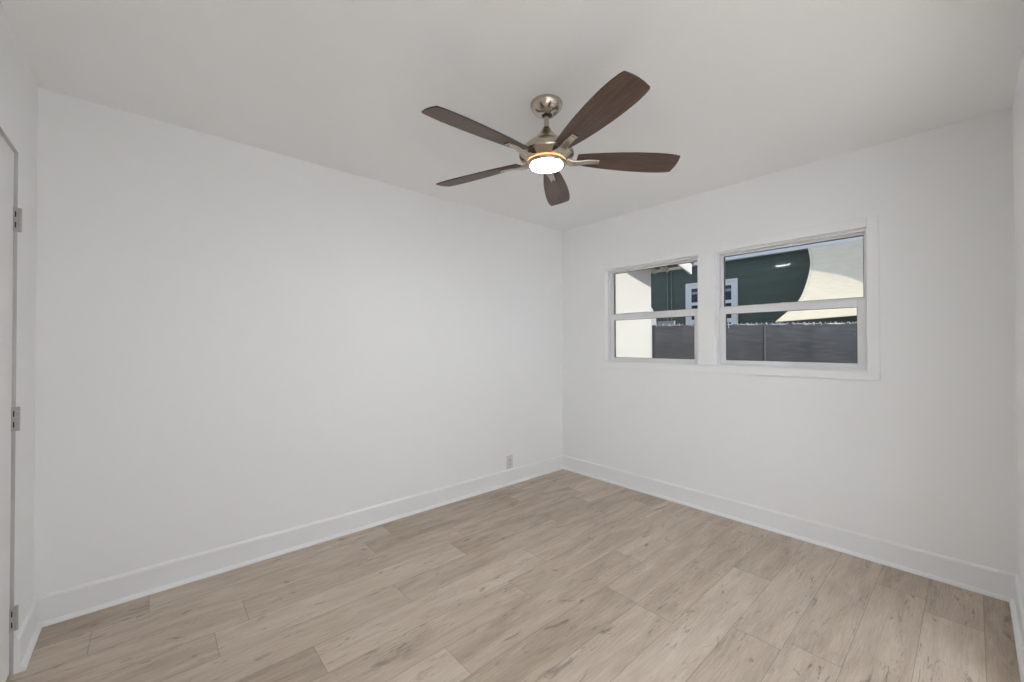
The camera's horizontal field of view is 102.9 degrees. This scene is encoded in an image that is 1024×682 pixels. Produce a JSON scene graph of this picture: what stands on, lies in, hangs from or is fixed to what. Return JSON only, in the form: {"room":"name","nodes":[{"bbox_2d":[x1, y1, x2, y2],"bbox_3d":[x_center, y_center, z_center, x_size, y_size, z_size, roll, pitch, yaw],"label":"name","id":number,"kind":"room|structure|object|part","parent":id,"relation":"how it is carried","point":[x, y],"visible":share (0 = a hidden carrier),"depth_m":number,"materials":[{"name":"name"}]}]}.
{"room":"empty bedroom","nodes":[
{"label":"empty bedroom","id":0,"kind":"room"},
{"bbox_2d":[0,1,37,673],"bbox_3d":[-1.228,0.077,0.694,0.140,2.490,2.952,0,-1,-42],"label":"wall","id":1,"kind":"structure","parent":0,"point":[18,86],"depth_m":1.67,"materials":[{"name":"white paint"}]},
{"bbox_2d":[0,127,21,681],"bbox_3d":[-1.689,0.269,1.256,0.198,2.018,0.808,0,-1,-42],"label":"door","id":2,"kind":"structure","parent":1,"relation":"in","point":[10,214],"depth_m":1.52,"materials":[{"name":"grey wood"}]},
{"bbox_2d":[14,597,41,673],"bbox_3d":[-2.025,1.215,1.713,0.030,0.135,0.352,0,-1,-42],"label":"baseboard","id":3,"kind":"structure","parent":1,"relation":"attached to","point":[27,635],"depth_m":1.67,"materials":[{"name":"white paint"}]},
{"bbox_3d":[-2.019,1.273,1.717,0.016,0.019,0.352,0,-1,-42],"label":"shoe moulding","id":4,"kind":"part","parent":3,"relation":"part of","materials":[{"name":"white paint"}]},
{"bbox_2d":[33,88,562,596],"bbox_3d":[-0.915,0.098,3.037,3.717,2.490,0.140,0,-1,-42],"label":"wall","id":5,"kind":"structure","parent":0,"point":[236,342],"depth_m":2.39,"materials":[{"name":"white paint"}]},
{"bbox_2d":[35,455,562,626],"bbox_3d":[-0.804,1.225,3.010,3.577,0.135,0.030,0,-1,-42],"label":"baseboard","id":6,"kind":"structure","parent":5,"relation":"attached to","point":[61,605],"depth_m":2.37,"materials":[{"name":"white paint"}]},
{"bbox_2d":[507,455,512,468],"bbox_3d":[-0.020,1.097,3.721,0.072,0.120,0.009,0,-1,-42],"label":"wall outlet","id":7,"kind":"object","parent":5,"relation":"attached to","point":[510,457],"visible":1,"depth_m":3.72,"materials":[{"name":"white plastic"}]},
{"bbox_2d":[0,0,1023,231],"bbox_3d":[0.161,-1.189,1.938,3.857,0.060,3.232,0,-1,-42],"label":"ceiling","id":8,"kind":"structure","parent":0,"point":[740,90],"depth_m":1.79,"materials":[{"name":"white paint"}]},
{"bbox_2d":[422,71,679,205],"bbox_3d":[0.131,-1.001,1.951,1.218,0.315,1.274,0,-1,-42],"label":"ceiling fan","id":9,"kind":"object","parent":8,"relation":"hanging from","point":[548,153],"visible":1,"depth_m":1.89,"materials":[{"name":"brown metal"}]},
{"bbox_3d":[-0.132,-0.886,1.716,0.509,0.038,0.138,-1,0,-42],"label":"blade","id":10,"kind":"part","parent":9,"relation":"part of","materials":[{"name":"brown wood"}]},
{"bbox_3d":[-0.181,-0.888,2.187,0.509,0.038,0.138,0,-1,30],"label":"blade","id":11,"kind":"part","parent":9,"relation":"part of","materials":[{"name":"brown wood"}]},
{"bbox_3d":[0.255,-0.890,2.379,0.138,0.038,0.509,0,0,12],"label":"blade","id":12,"kind":"part","parent":9,"relation":"part of","materials":[{"name":"brown wood"}]},
{"bbox_3d":[0.329,-0.891,1.613,0.138,0.038,0.509,0,0,-24],"label":"blade","id":13,"kind":"part","parent":9,"relation":"part of","materials":[{"name":"brown wood"}]},
{"bbox_3d":[0.570,-0.890,2.021,0.509,0.038,0.138,0,-1,-6],"label":"blade","id":14,"kind":"part","parent":9,"relation":"part of","materials":[{"name":"brown wood"}]},
{"bbox_2d":[6,469,1020,681],"bbox_3d":[0.161,1.321,1.913,3.867,0.080,3.232,0,-1,-42],"label":"floor","id":15,"kind":"structure","parent":0,"point":[562,575],"depth_m":1.92,"materials":[{"name":"brown wood"}]},
{"bbox_2d":[562,107,1017,574],"bbox_3d":[1.507,0.096,3.212,0.140,2.490,3.092,0,-1,-42],"label":"wall","id":16,"kind":"structure","parent":0,"point":[923,455],"depth_m":2.40,"materials":[{"name":"white paint"}]},
{"bbox_2d":[605,254,697,364],"bbox_3d":[1.206,-0.244,3.538,0.132,0.862,0.869,0,-1,-42],"label":"window","id":17,"kind":"structure","parent":16,"relation":"in","point":[611,317],"depth_m":3.63,"materials":[{"name":"white plastic"}]},
{"bbox_3d":[1.214,-0.039,3.537,0.027,0.423,0.832,0,-1,-42],"label":"sash","id":18,"kind":"part","parent":17,"relation":"part of","materials":[{"name":"white plastic"}]},
{"bbox_3d":[1.237,-0.437,3.562,0.026,0.443,0.832,0,-1,-42],"label":"sash","id":19,"kind":"part","parent":17,"relation":"part of","materials":[{"name":"white plastic"}]},
{"bbox_2d":[600,215,879,380],"bbox_3d":[1.487,-0.248,3.118,0.019,0.969,1.977,0,-1,-42],"label":"trim","id":20,"kind":"structure","parent":16,"relation":"attached to","point":[705,254],"depth_m":2.95,"materials":[{"name":"white paint"}]},
{"bbox_2d":[563,455,1016,601],"bbox_3d":[1.492,1.222,3.093,0.030,0.135,2.952,0,-1,-42],"label":"baseboard","id":21,"kind":"structure","parent":16,"relation":"attached to","point":[995,583],"depth_m":2.55,"materials":[{"name":"white paint"}]},
{"bbox_2d":[713,226,867,370],"bbox_3d":[1.865,-0.252,2.795,0.132,0.862,0.884,0,-1,-42],"label":"window","id":22,"kind":"structure","parent":16,"relation":"in","point":[721,310],"depth_m":2.76,"materials":[{"name":"white plastic"}]},
{"bbox_3d":[1.873,-0.047,2.794,0.027,0.423,0.847,0,-1,-42],"label":"sash","id":23,"kind":"part","parent":22,"relation":"part of","materials":[{"name":"white plastic"}]},
{"bbox_3d":[1.896,-0.445,2.818,0.026,0.443,0.847,0,-1,-42],"label":"sash","id":24,"kind":"part","parent":22,"relation":"part of","materials":[{"name":"white plastic"}]},
{"bbox_2d":[1013,43,1023,599],"bbox_3d":[1.189,0.075,0.770,3.857,2.490,0.140,0,-1,-42],"label":"wall","id":25,"kind":"structure","parent":0,"point":[1018,104],"depth_m":1.81,"materials":[{"name":"white paint"}]},
{"bbox_2d":[1009,575,1023,681],"bbox_3d":[2.144,1.209,1.719,0.877,0.135,0.030,0,-1,-42],"label":"baseboard","id":26,"kind":"structure","parent":25,"relation":"attached to","point":[1016,604],"depth_m":1.78,"materials":[{"name":"white paint"}]},
{"label":"outside","id":27,"kind":"structure","parent":0,"visible":0},
{"bbox_3d":[4.466,1.740,6.425,28.000,0.150,32.000,0,-1,-42],"label":"ground","id":28,"kind":"structure","parent":27,"visible":0},
{"bbox_2d":[651,308,656,357],"bbox_3d":[2.070,0.473,7.027,0.800,2.402,0.800,0,-1,-42],"label":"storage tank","id":29,"kind":"object","parent":28,"relation":"on","point":[653,321],"visible":0.05,"depth_m":6.71,"materials":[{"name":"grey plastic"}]},
{"bbox_2d":[616,262,693,357],"bbox_3d":[0.356,0.106,6.096,1.964,3.124,3.865,0,-1,-42],"label":"house wing","id":30,"kind":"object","parent":28,"relation":"on","point":[633,289],"visible":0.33,"depth_m":5.13,"materials":[{"name":"white paint"}]},
{"bbox_2d":[657,321,674,324],"bbox_3d":[2.396,0.675,6.312,0.047,1.985,0.280,0,-1,-42],"label":"board","id":31,"kind":"object","parent":28,"relation":"on","point":[658,322],"visible":0.12,"depth_m":6.30,"materials":[{"name":"white"}]},
{"bbox_2d":[652,321,856,362],"bbox_3d":[3.819,0.705,4.960,4.027,1.896,0.097,0,-1,13],"label":"fence","id":32,"kind":"object","parent":28,"relation":"on","point":[798,342],"visible":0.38,"depth_m":5.05,"materials":[{"name":"grey wood"}]},
{"bbox_3d":[3.818,-0.209,4.968,4.025,0.034,0.034,0,-1,13],"label":"rail","id":33,"kind":"part","parent":32,"relation":"part of","materials":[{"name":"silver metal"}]},
{"bbox_2d":[651,236,862,324],"bbox_3d":[5.106,-1.145,9.341,5.200,5.670,10.730,0,-1,-42],"label":"neighbor house","id":34,"kind":"structure","parent":28,"relation":"on","point":[778,275],"depth_m":6.88,"materials":[{"name":"green"}]},
{"bbox_3d":[3.601,-0.495,7.391,0.035,1.200,0.912,0,-1,-42],"label":"window casing","id":35,"kind":"part","parent":34,"relation":"part of","materials":[{"name":"white"}]},
{"bbox_3d":[3.606,-0.495,7.395,0.022,1.120,0.832,0,-1,-42],"label":"sash","id":36,"kind":"part","parent":34,"relation":"part of","materials":[{"name":"white"}]},
{"bbox_3d":[3.610,-0.495,7.399,0.006,1.000,0.712,0,-1,-42],"label":"glass pane","id":37,"kind":"part","parent":34,"relation":"part of","materials":[{"name":"grey"}]},
{"bbox_2d":[775,239,862,322],"bbox_3d":[4.279,-0.844,5.324,1.543,1.208,1.055,0,-1,-42],"label":"shade sail","id":38,"kind":"object","parent":34,"relation":"hanging from","point":[836,270],"visible":0.52,"depth_m":5.64,"materials":[{"name":"beige fabric"}]}
]}

